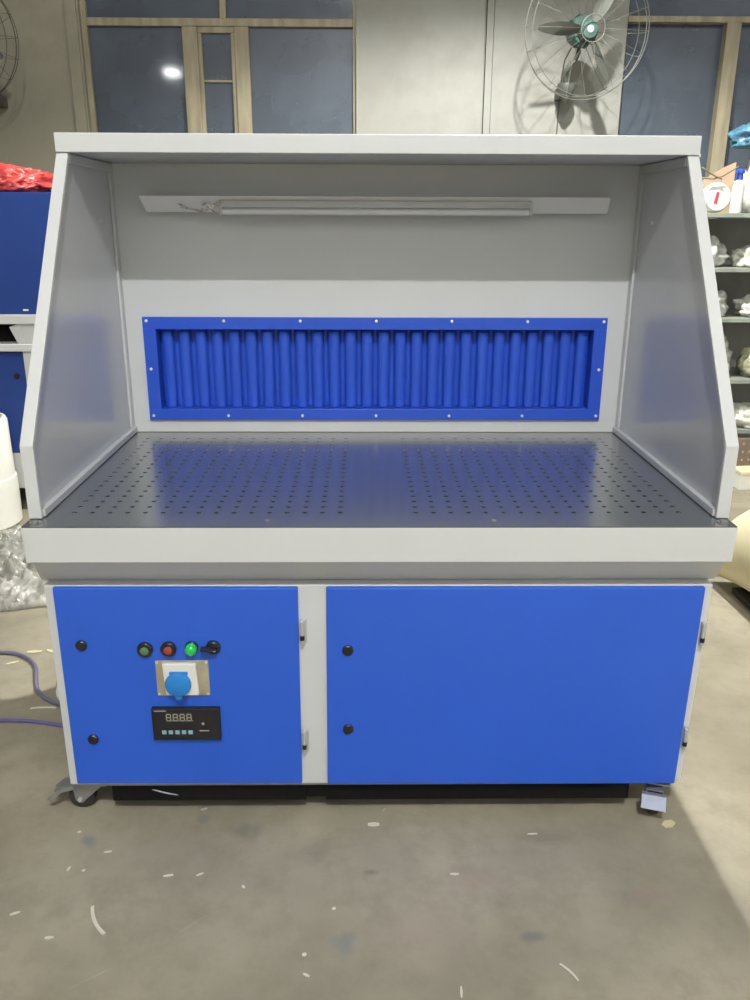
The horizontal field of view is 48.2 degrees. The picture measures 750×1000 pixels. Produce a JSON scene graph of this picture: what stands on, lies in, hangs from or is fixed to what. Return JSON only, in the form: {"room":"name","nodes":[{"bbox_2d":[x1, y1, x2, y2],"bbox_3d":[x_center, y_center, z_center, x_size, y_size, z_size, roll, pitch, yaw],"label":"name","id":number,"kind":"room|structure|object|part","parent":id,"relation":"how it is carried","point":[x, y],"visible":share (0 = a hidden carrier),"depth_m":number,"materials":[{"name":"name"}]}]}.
{"room":"factory workshop","nodes":[
{"label":"factory workshop","id":0,"kind":"room"},
{"bbox_2d":[0,0,628,190],"bbox_3d":[-0.035,-2.699,5.383,9.200,4.500,0.220,0,18,-1],"label":"wall","id":1,"kind":"structure","parent":0,"point":[441,67],"depth_m":5.27,"materials":[{"name":"paint"}]},
{"bbox_2d":[0,0,18,107],"bbox_3d":[-2.391,-2.694,4.950,0.680,0.696,0.546,0,18,-1],"label":"wall fan","id":2,"kind":"object","parent":1,"relation":"attached to","point":[3,99],"visible":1,"depth_m":4.84,"materials":[{"name":"white"}]},
{"bbox_2d":[63,0,87,132],"bbox_3d":[-1.868,-2.660,5.245,0.070,4.500,0.020,0,18,-1],"label":"trim","id":3,"kind":"structure","parent":1,"relation":"attached to","point":[69,5],"depth_m":5.22,"materials":[{"name":"paint"}]},
{"bbox_2d":[79,0,355,133],"bbox_3d":[-0.972,-2.565,5.365,1.705,1.950,0.075,0,18,-1],"label":"window","id":4,"kind":"structure","parent":1,"relation":"in","point":[152,66],"depth_m":5.30,"materials":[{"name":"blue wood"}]},
{"bbox_3d":[-1.501,-2.323,5.439,0.590,1.340,0.006,0,18,-1],"label":"pane","id":5,"kind":"part","parent":4,"relation":"part of","materials":[{"name":"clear glass"}]},
{"bbox_3d":[-0.996,-2.309,5.450,0.200,1.310,0.006,0,18,-1],"label":"pane","id":6,"kind":"part","parent":4,"relation":"part of","materials":[{"name":"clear glass"}]},
{"bbox_3d":[-0.965,-3.215,5.150,1.655,0.480,0.006,0,18,-1],"label":"pane","id":7,"kind":"part","parent":4,"relation":"part of","materials":[{"name":"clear glass"}]},
{"bbox_3d":[-0.466,-2.323,5.452,0.650,1.340,0.006,0,18,-1],"label":"pane","id":8,"kind":"part","parent":4,"relation":"part of","materials":[{"name":"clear glass"}]},
{"bbox_2d":[525,0,649,134],"bbox_3d":[1.216,-2.407,5.080,0.729,1.465,0.568,0,18,-1],"label":"wall fan","id":9,"kind":"object","parent":1,"relation":"attached to","point":[581,31],"visible":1,"depth_m":4.84,"materials":[{"name":"white metal"}]},
{"bbox_3d":[1.051,-2.689,4.776,0.251,0.061,0.068,-3,19,-8],"label":"blade","id":10,"kind":"part","parent":9,"relation":"part of","materials":[{"name":"grey paint"}]},
{"bbox_3d":[1.165,-2.241,5.267,0.007,1.033,0.284,0,18,0],"label":"power cord","id":11,"kind":"part","parent":9,"relation":"part of","materials":[{"name":"white plastic"}]},
{"bbox_3d":[1.175,-2.613,5.039,0.069,0.221,0.131,-7,20,-20],"label":"support arm","id":12,"kind":"part","parent":9,"relation":"part of","materials":[{"name":"grey paint"}]},
{"bbox_3d":[1.208,-2.742,4.904,0.185,0.178,0.169,0,18,-1],"label":"motor","id":13,"kind":"part","parent":9,"relation":"part of","materials":[{"name":"green metal"}]},
{"bbox_3d":[1.300,-2.566,4.878,0.154,0.231,0.041,-10,21,-28],"label":"blade","id":14,"kind":"part","parent":9,"relation":"part of","materials":[{"name":"grey paint"}]},
{"bbox_3d":[1.307,-2.836,4.749,0.154,0.231,0.041,4,19,11],"label":"blade","id":15,"kind":"part","parent":9,"relation":"part of","materials":[{"name":"grey paint"}]},
{"bbox_2d":[618,0,749,218],"bbox_3d":[2.415,-2.567,5.412,1.700,1.950,0.088,0,18,-1],"label":"window","id":16,"kind":"structure","parent":1,"relation":"in","point":[691,77],"depth_m":5.38,"materials":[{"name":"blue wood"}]},
{"bbox_3d":[2.407,-3.249,5.229,1.660,0.460,0.006,0,18,-1],"label":"pane","id":17,"kind":"part","parent":16,"relation":"part of","materials":[{"name":"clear glass"}]},
{"bbox_2d":[0,431,749,999],"bbox_3d":[0.016,0.999,1.542,9.600,0.100,9.800,0,18,-1],"label":"floor","id":18,"kind":"structure","parent":0,"point":[636,907],"depth_m":1.84,"materials":[{"name":"concrete"}]},
{"bbox_2d":[0,413,22,529],"bbox_3d":[-1.895,-0.131,3.945,0.384,0.518,0.384,0,18,-1],"label":"bucket","id":19,"kind":"object","parent":18,"relation":"on","point":[11,514],"visible":0.98,"depth_m":3.92,"materials":[{"name":"white plastic"}]},
{"bbox_2d":[0,524,47,610],"bbox_3d":[-1.703,0.235,3.418,1.114,0.151,0.846,-4,19,-13],"label":"plastic film","id":20,"kind":"object","parent":18,"relation":"on","point":[21,585],"visible":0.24,"depth_m":3.24,"materials":[{"name":"clear plastic"}]},
{"bbox_2d":[0,192,50,487],"bbox_3d":[-1.966,-0.776,4.320,1.110,1.506,0.760,0,18,-1],"label":"machine","id":21,"kind":"object","parent":18,"relation":"on","point":[23,215],"visible":0.27,"depth_m":3.88,"materials":[{"name":"blue metal"}]},
{"bbox_3d":[-2.082,-0.473,4.074,0.830,0.495,0.015,0,18,-1],"label":"door","id":22,"kind":"part","parent":21,"relation":"part of","materials":[{"name":"blue metal"}]},
{"bbox_3d":[-1.972,-0.558,4.403,1.100,0.820,0.740,0,18,-1],"label":"frame","id":23,"kind":"part","parent":21,"relation":"part of","materials":[{"name":"white metal"}]},
{"bbox_2d":[0,192,50,313],"bbox_3d":[-1.971,-1.239,4.175,1.095,0.537,0.745,0,18,-1],"label":"cabinet","id":24,"kind":"object","parent":21,"relation":"attached to","point":[23,215],"depth_m":3.82,"materials":[{"name":"blue metal"}]},
{"bbox_2d":[0,163,53,191],"bbox_3d":[-1.656,-1.493,3.870,0.588,0.132,0.308,0,18,-1],"label":"plastic bag","id":25,"kind":"object","parent":21,"relation":"on","point":[13,178],"visible":0.74,"depth_m":3.81,"materials":[{"name":"red plastic"}]},
{"bbox_2d":[0,650,59,705],"bbox_3d":[-1.216,0.523,2.715,1.099,0.055,0.190,8,20,23],"label":"power cable","id":26,"kind":"object","parent":18,"relation":"on","point":[36,684],"visible":0.61,"depth_m":2.67,"materials":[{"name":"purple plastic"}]},
{"bbox_2d":[0,718,62,727],"bbox_3d":[-1.094,0.644,2.422,1.203,0.011,0.091,0,18,-1],"label":"power cable","id":27,"kind":"object","parent":18,"relation":"on","point":[43,722],"visible":0.41,"depth_m":2.42,"materials":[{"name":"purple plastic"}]},
{"bbox_2d":[26,650,42,652],"bbox_3d":[-1.151,0.513,2.830,0.051,0.002,0.020,0,18,-1],"label":"paper scrap","id":28,"kind":"object","parent":18,"relation":"on","point":[31,651],"visible":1,"depth_m":2.83,"materials":[{"name":"beige paper"}]},
{"bbox_2d":[30,706,55,708],"bbox_3d":[-0.992,0.621,2.505,0.075,0.002,0.010,-1,18,-3],"label":"strip","id":29,"kind":"object","parent":18,"relation":"on","point":[43,706],"visible":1,"depth_m":2.50,"materials":[{"name":"beige paper"}]},
{"bbox_2d":[91,905,105,934],"bbox_3d":[-0.580,0.875,1.742,0.014,0.004,0.086,-11,22,-31],"label":"strip","id":30,"kind":"object","parent":18,"relation":"on","point":[101,931],"visible":1,"depth_m":1.74,"materials":[{"name":"beige"}]},
{"bbox_2d":[368,822,378,826],"bbox_3d":[-0.003,0.784,2.025,0.028,0.002,0.014,0,18,-1],"label":"scrap","id":31,"kind":"object","parent":18,"relation":"on","point":[373,824],"visible":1,"depth_m":2.02,"materials":[{"name":"beige paper"}]},
{"bbox_2d":[19,132,738,813],"bbox_3d":[-0.020,-0.096,2.179,1.577,1.578,0.900,0,18,-1],"label":"workbench","id":32,"kind":"object","parent":18,"relation":"on","point":[483,535],"visible":1,"depth_m":2.01,"materials":[{"name":"metal"}]},
{"bbox_3d":[-0.731,-0.448,2.061,0.028,0.757,0.817,0,18,-1],"label":"panel","id":33,"kind":"part","parent":32,"relation":"part of","materials":[{"name":"grey metal"}]},
{"bbox_3d":[-0.443,0.436,1.936,0.541,0.515,0.012,0,18,-1],"label":"door","id":34,"kind":"part","parent":32,"relation":"part of","materials":[{"name":"blue metal"}]},
{"bbox_2d":[155,660,209,698],"bbox_3d":[-0.440,0.411,1.907,0.121,0.091,0.026,0,18,-1],"label":"power socket","id":35,"kind":"object","parent":32,"relation":"attached to","point":[174,679],"depth_m":1.90,"materials":[{"name":"blue plastic"}]},
{"bbox_2d":[184,641,198,655],"bbox_3d":[-0.415,0.337,1.884,0.031,0.031,0.023,0,18,-1],"label":"lamp","id":36,"kind":"object","parent":32,"relation":"attached to","point":[191,648],"depth_m":1.88,"materials":[{"name":"green plastic"}]},
{"bbox_3d":[-0.368,-0.072,2.149,0.751,0.006,0.834,0,18,-1],"label":"perforated plate","id":37,"kind":"part","parent":32,"relation":"part of","materials":[{"name":"metal"}]},
{"bbox_2d":[200,640,220,654],"bbox_3d":[-0.371,0.336,1.885,0.044,0.033,0.022,0,18,-1],"label":"switch","id":38,"kind":"object","parent":32,"relation":"attached to","point":[207,647],"depth_m":1.89,"materials":[{"name":"black plastic"}]},
{"bbox_3d":[-0.005,0.564,2.413,1.460,0.007,0.794,0,18,-1],"label":"rail","id":39,"kind":"part","parent":32,"relation":"part of","materials":[{"name":"metal"}]},
{"bbox_3d":[0.001,-0.395,2.507,1.354,0.304,0.060,0,18,-1],"label":"filter frame","id":40,"kind":"part","parent":32,"relation":"part of","materials":[{"name":"blue metal"}]},
{"bbox_3d":[0.004,-0.576,2.461,1.475,0.759,0.065,0,18,-1],"label":"panel","id":41,"kind":"part","parent":32,"relation":"part of","materials":[{"name":"grey metal"}]},
{"bbox_2d":[96,456,661,514],"bbox_3d":[0.007,-0.016,2.191,1.460,0.006,0.825,0,18,-1],"label":"perforated panel","id":42,"kind":"object","parent":32,"relation":"on","point":[131,456],"depth_m":2.24,"materials":[{"name":"black metal"}]},
{"bbox_3d":[0.311,0.439,1.946,0.849,0.519,0.012,0,18,-1],"label":"door","id":43,"kind":"part","parent":32,"relation":"part of","materials":[{"name":"blue metal"}]},
{"bbox_3d":[0.384,-0.072,2.159,0.751,0.006,0.834,0,18,-1],"label":"perforated plate","id":44,"kind":"part","parent":32,"relation":"part of","materials":[{"name":"metal"}]},
{"bbox_3d":[0.748,-0.448,2.079,0.028,0.757,0.817,0,18,-1],"label":"panel","id":45,"kind":"part","parent":32,"relation":"part of","materials":[{"name":"grey metal"}]},
{"bbox_2d":[559,963,578,980],"bbox_3d":[0.378,0.917,1.628,0.007,0.002,0.048,-13,22,-34],"label":"strip","id":46,"kind":"object","parent":18,"relation":"on","point":[560,964],"visible":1,"depth_m":1.63,"materials":[{"name":"beige"}]},
{"bbox_2d":[661,820,675,827],"bbox_3d":[0.712,0.785,2.030,0.034,0.002,0.026,-10,21,-28],"label":"scrap","id":47,"kind":"object","parent":18,"relation":"on","point":[667,823],"visible":1,"depth_m":2.03,"materials":[{"name":"beige paper"}]},
{"bbox_2d":[707,213,749,433],"bbox_3d":[2.254,-0.874,4.777,1.440,1.435,0.464,0,18,-1],"label":"storage rack","id":48,"kind":"object","parent":18,"relation":"on","point":[734,234],"visible":0.02,"depth_m":4.83,"materials":[{"name":"grey metal"}]},
{"bbox_2d":[704,182,730,212],"bbox_3d":[1.784,-1.583,4.385,0.150,0.150,0.083,0,18,-1],"label":"tape roll","id":49,"kind":"object","parent":48,"relation":"on","point":[717,195],"visible":0.86,"depth_m":4.35,"materials":[{"name":"white plastic"}]},
{"bbox_2d":[703,162,736,212],"bbox_3d":[1.832,-1.675,4.495,0.190,0.260,0.043,0,18,-1],"label":"cardboard box","id":50,"kind":"object","parent":48,"relation":"on","point":[728,180],"visible":0.47,"depth_m":4.48,"materials":[{"name":"brown cardboard"}]},
{"bbox_2d":[702,166,738,179],"bbox_3d":[1.765,-1.676,4.289,0.194,0.067,0.012,0,18,-1],"label":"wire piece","id":51,"kind":"object","parent":50,"relation":"on","point":[703,168],"visible":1,"depth_m":4.29,"materials":[{"name":"brown metal"}]},
{"bbox_2d":[710,235,729,266],"bbox_3d":[1.765,-1.343,4.503,0.212,0.170,0.203,-9,21,-26],"label":"plastic bag","id":52,"kind":"object","parent":48,"relation":"on","point":[719,251],"visible":0.29,"depth_m":4.46,"materials":[{"name":"white plastic"}]},
{"bbox_2d":[718,290,728,316],"bbox_3d":[1.835,-1.089,4.590,0.204,0.154,0.216,7,20,21],"label":"plastic bag","id":53,"kind":"object","parent":48,"relation":"on","point":[722,295],"visible":0.23,"depth_m":4.53,"materials":[{"name":"white plastic"}]},
{"bbox_2d":[724,335,732,370],"bbox_3d":[1.905,-0.814,4.694,0.184,0.233,0.213,0,18,-1],"label":"plastic bag","id":54,"kind":"object","parent":48,"relation":"on","point":[729,352],"visible":0.08,"depth_m":4.66,"materials":[{"name":"white plastic"}]},
{"bbox_2d":[729,169,744,212],"bbox_3d":[1.884,-1.604,4.349,0.060,0.216,0.060,0,18,-1],"label":"bottle","id":55,"kind":"object","parent":48,"relation":"on","point":[737,193],"visible":0.95,"depth_m":4.33,"materials":[{"name":"white plastic"}]},
{"bbox_2d":[729,245,749,266],"bbox_3d":[2.024,-1.323,4.523,0.191,0.122,0.204,-15,24,-38],"label":"plastic bag","id":56,"kind":"object","parent":48,"relation":"on","point":[739,257],"visible":1,"depth_m":4.49,"materials":[{"name":"white plastic"}]},
{"bbox_2d":[732,294,749,316],"bbox_3d":[2.082,-1.071,4.606,0.203,0.113,0.221,0,18,-1],"label":"plastic bag","id":57,"kind":"object","parent":48,"relation":"on","point":[742,306],"visible":1,"depth_m":4.57,"materials":[{"name":"white plastic"}]},
{"bbox_2d":[733,402,749,428],"bbox_3d":[2.116,-0.492,4.785,0.297,0.128,0.217,0,18,-1],"label":"plastic bag","id":58,"kind":"object","parent":48,"relation":"on","point":[741,410],"visible":0.54,"depth_m":4.71,"materials":[{"name":"white plastic"}]},
{"bbox_2d":[736,347,749,376],"bbox_3d":[2.139,-0.780,4.693,0.225,0.171,0.227,0,18,-1],"label":"plastic bag","id":59,"kind":"object","parent":48,"relation":"on","point":[743,362],"visible":1,"depth_m":4.66,"materials":[{"name":"white plastic"}]},
{"bbox_2d":[741,160,749,212],"bbox_3d":[2.075,-1.733,4.555,0.315,0.332,0.232,0,18,-1],"label":"plastic bundle","id":60,"kind":"object","parent":48,"relation":"on","point":[746,177],"visible":0.3,"depth_m":4.51,"materials":[{"name":"white plastic"}]},
{"bbox_2d":[727,122,749,148],"bbox_3d":[2.053,-1.948,4.476,0.281,0.124,0.274,15,23,37],"label":"net bag","id":61,"kind":"object","parent":60,"relation":"on","point":[740,136],"visible":1,"depth_m":4.43,"materials":[{"name":"blue plastic"}]},
{"bbox_2d":[716,510,749,609],"bbox_3d":[1.616,0.274,2.687,0.570,0.566,1.350,0,18,-1],"label":"bundle","id":62,"kind":"object","parent":18,"relation":"on","point":[737,571],"visible":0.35,"depth_m":3.09,"materials":[{"name":"beige fabric"}]},
{"bbox_3d":[1.658,0.550,2.721,0.485,0.022,1.240,0,18,-1],"label":"board","id":63,"kind":"part","parent":62,"relation":"part of","materials":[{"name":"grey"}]},
{"bbox_2d":[733,465,749,489],"bbox_3d":[2.131,-0.138,4.670,0.314,0.104,0.204,-2,18,-6],"label":"carton","id":64,"kind":"object","parent":18,"relation":"on","point":[742,473],"visible":0.44,"depth_m":4.57,"materials":[{"name":"white cardboard"}]},
{"bbox_3d":[2.131,-0.179,4.656,0.314,0.019,0.204,-2,18,-6],"label":"lid","id":65,"kind":"part","parent":64,"relation":"part of","materials":[{"name":"beige cardboard"}]},
{"bbox_2d":[736,438,749,465],"bbox_3d":[2.131,-0.271,4.656,0.260,0.155,0.022,-3,19,-9],"label":"board","id":66,"kind":"object","parent":64,"relation":"on","point":[743,459],"visible":0.8,"depth_m":4.63,"materials":[{"name":"brown wood"}]}
]}

